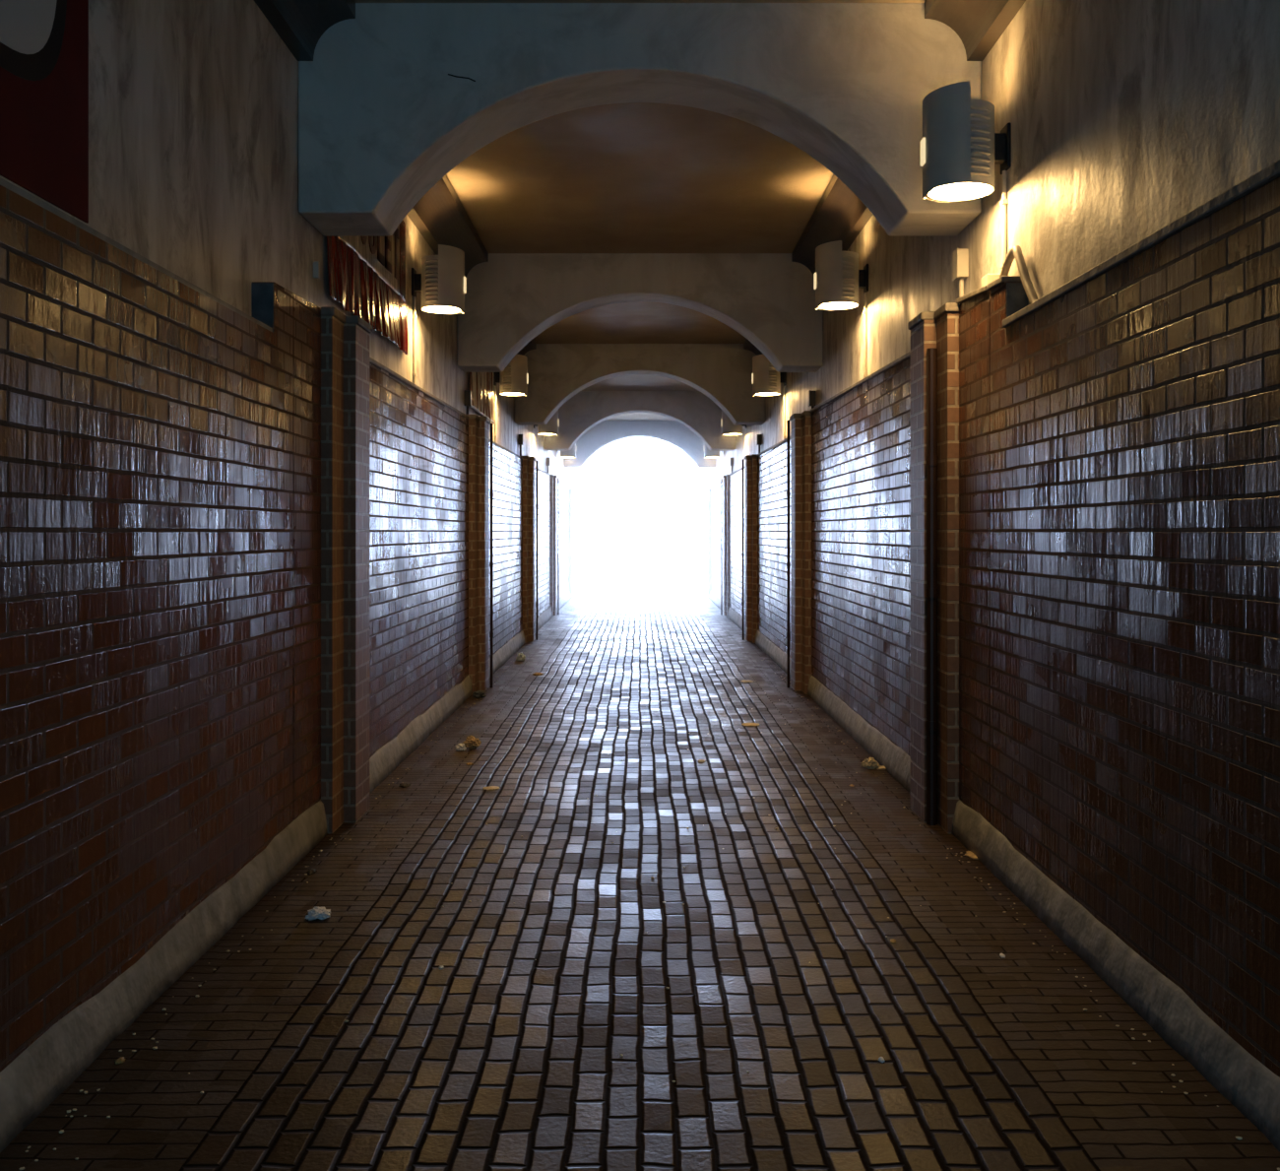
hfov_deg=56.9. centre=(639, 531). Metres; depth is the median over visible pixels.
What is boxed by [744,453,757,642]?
brick pilaster
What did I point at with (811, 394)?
junction box
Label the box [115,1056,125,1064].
dry leaf
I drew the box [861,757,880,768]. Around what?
crumpled napkin
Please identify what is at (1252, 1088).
baseboard
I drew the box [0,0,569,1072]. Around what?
wall
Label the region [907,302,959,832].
brick pilaster
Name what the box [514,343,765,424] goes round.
arch
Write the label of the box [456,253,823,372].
arch
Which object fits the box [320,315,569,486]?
trim
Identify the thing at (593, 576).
ground
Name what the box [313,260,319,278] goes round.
stub
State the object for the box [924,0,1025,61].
trim
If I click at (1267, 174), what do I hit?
trim
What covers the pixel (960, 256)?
junction box
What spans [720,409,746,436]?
wall lamp
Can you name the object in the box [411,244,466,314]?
wall lamp
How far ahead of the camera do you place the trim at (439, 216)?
9.55 m
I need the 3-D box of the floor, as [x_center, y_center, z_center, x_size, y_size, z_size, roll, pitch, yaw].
[0.000,1.650,13.950,3.900,0.200,29.500,0,0,0]
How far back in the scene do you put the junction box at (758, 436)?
16.93 m
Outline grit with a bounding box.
[19,658,1279,1170]
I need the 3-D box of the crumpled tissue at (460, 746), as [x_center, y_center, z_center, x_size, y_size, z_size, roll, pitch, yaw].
[-1.271,1.526,8.376,0.080,0.049,0.066,0,0,-19]
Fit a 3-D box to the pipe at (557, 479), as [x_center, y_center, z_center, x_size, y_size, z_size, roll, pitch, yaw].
[-1.524,0.275,22.030,0.038,2.550,0.038,0,0,0]
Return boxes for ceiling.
[354,0,925,420]
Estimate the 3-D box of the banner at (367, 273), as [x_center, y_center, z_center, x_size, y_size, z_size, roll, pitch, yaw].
[-1.710,-1.781,7.600,0.058,0.978,2.200,0,0,0]
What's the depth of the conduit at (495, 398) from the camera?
14.09 m
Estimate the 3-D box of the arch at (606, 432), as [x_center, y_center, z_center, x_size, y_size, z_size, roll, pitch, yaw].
[0.000,-2.025,27.310,3.476,1.070,0.420,0,0,0]
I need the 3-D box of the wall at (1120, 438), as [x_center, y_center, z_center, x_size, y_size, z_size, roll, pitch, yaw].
[1.795,-0.650,13.800,0.310,4.400,29.200,0,0,0]
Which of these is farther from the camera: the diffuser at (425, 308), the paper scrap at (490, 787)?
the diffuser at (425, 308)
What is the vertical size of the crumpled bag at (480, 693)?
0.065 m
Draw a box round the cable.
[999,245,1038,303]
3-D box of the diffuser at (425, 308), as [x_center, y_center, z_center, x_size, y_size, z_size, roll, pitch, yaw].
[-1.518,-1.705,9.050,0.294,0.010,0.294,0,0,0]
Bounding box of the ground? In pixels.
[572,558,707,595]
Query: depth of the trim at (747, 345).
16.15 m
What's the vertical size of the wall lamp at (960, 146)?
0.483 m
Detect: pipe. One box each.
[489,423,493,687]
[535,460,538,639]
[557,478,559,614]
[720,478,722,614]
[741,458,744,639]
[786,420,790,687]
[926,347,937,825]
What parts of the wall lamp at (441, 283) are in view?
plate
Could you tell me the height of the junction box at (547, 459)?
0.340 m
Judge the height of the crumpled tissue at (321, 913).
0.044 m
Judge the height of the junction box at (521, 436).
0.340 m
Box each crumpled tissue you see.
[305,905,330,920]
[454,743,466,750]
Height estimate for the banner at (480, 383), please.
0.793 m
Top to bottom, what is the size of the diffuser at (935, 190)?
0.010 m
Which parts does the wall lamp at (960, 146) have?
plate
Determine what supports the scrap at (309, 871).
on the floor
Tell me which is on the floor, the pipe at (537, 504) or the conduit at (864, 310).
the pipe at (537, 504)
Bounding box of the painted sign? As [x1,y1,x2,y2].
[0,0,88,223]
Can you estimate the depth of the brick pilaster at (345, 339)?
6.30 m
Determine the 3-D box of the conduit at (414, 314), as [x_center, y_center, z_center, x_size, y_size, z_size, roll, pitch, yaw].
[-1.726,-1.455,9.050,0.028,0.690,0.040,0,0,0]
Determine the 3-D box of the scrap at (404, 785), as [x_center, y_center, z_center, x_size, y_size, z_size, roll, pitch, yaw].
[-1.436,1.541,7.206,0.068,0.017,0.097,0,0,0]
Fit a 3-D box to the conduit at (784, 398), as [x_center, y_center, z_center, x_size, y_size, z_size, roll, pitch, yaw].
[1.726,-1.395,14.100,0.028,0.690,0.040,0,0,0]
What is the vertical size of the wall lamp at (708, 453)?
0.483 m
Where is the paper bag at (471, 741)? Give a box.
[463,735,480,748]
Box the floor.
[0,595,1279,1170]
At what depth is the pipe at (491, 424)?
11.75 m
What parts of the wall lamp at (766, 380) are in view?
plate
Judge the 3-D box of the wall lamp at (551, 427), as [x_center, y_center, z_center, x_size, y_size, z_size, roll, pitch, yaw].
[-1.537,-1.819,19.400,0.406,0.483,0.348,0,0,0]
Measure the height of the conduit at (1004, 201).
0.540 m
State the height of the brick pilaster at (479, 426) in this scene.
2.675 m
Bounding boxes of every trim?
[254,0,355,61]
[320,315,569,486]
[407,174,488,277]
[516,338,536,355]
[710,159,1279,486]
[743,338,763,355]
[791,174,872,275]
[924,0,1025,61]
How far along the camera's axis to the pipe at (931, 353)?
6.24 m
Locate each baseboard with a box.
[0,590,573,1152]
[706,589,1279,1151]
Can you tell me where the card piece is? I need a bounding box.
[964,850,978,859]
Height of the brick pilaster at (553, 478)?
2.595 m
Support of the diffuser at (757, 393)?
attached to the wall lamp at (766, 380)
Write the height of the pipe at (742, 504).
2.590 m
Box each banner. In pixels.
[326,220,408,354]
[469,372,495,424]
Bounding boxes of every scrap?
[305,868,317,875]
[398,782,410,787]
[482,785,499,789]
[741,722,759,725]
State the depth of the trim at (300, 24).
5.78 m
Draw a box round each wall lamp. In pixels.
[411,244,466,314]
[493,354,528,396]
[533,409,559,436]
[557,443,576,458]
[703,443,722,458]
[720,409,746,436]
[751,354,786,396]
[813,240,868,310]
[920,80,1011,202]
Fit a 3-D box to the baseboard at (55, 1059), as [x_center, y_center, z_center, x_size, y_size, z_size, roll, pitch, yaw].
[-1.627,1.451,13.800,0.067,0.198,29.200,0,0,0]
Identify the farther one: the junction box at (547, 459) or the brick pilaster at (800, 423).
the junction box at (547, 459)
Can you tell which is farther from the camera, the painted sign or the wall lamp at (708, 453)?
the wall lamp at (708, 453)
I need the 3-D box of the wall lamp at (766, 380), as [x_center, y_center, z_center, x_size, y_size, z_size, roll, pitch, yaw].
[1.537,-1.859,14.100,0.406,0.483,0.348,0,0,0]
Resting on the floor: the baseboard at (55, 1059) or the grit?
the grit
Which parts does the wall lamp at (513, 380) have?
plate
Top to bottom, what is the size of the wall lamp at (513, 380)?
0.483 m
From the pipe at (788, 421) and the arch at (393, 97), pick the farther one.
the pipe at (788, 421)
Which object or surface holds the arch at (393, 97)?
attached to the ceiling
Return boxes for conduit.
[412,296,416,383]
[494,385,497,442]
[782,385,785,439]
[863,292,867,377]
[1000,170,1008,268]
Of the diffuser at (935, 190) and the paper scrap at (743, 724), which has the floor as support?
the paper scrap at (743, 724)
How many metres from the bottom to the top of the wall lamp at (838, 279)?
0.483 m
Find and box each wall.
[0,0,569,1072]
[710,0,1279,1077]
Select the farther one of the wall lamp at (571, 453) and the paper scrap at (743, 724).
the wall lamp at (571, 453)
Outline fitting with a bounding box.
[981,273,1000,287]
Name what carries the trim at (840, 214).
attached to the wall at (1120, 438)
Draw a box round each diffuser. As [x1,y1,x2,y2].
[423,306,459,312]
[502,392,522,394]
[757,392,777,394]
[820,302,856,308]
[928,183,992,198]
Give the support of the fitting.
on the trim at (1267, 174)
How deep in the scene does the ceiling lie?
9.30 m
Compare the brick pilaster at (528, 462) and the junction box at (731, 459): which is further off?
the junction box at (731, 459)
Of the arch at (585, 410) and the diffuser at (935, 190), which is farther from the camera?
the arch at (585, 410)
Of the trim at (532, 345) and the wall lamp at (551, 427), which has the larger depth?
the wall lamp at (551, 427)
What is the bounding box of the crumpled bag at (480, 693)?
[472,690,486,698]
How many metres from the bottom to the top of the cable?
0.340 m
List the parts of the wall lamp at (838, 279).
plate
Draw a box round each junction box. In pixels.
[464,389,471,414]
[518,434,523,455]
[546,457,550,472]
[729,457,733,472]
[756,434,761,452]
[808,389,815,408]
[952,247,968,297]
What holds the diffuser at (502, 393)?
attached to the wall lamp at (513, 380)
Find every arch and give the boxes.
[298,2,981,235]
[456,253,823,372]
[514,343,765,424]
[544,390,735,449]
[564,420,715,467]
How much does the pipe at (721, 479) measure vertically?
2.550 m
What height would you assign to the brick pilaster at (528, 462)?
2.615 m
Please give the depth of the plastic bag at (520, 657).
14.17 m
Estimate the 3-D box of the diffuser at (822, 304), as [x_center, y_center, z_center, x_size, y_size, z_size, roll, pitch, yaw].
[1.518,-1.735,9.050,0.294,0.010,0.294,0,0,0]
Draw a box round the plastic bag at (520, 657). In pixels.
[515,651,525,660]
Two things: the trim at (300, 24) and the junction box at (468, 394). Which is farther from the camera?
the junction box at (468, 394)
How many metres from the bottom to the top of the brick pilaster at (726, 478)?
2.595 m
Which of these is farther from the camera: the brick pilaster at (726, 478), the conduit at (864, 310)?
the brick pilaster at (726, 478)
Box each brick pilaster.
[320,306,372,832]
[468,413,490,692]
[522,455,535,642]
[550,474,557,616]
[722,474,729,616]
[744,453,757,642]
[789,410,811,694]
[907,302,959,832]

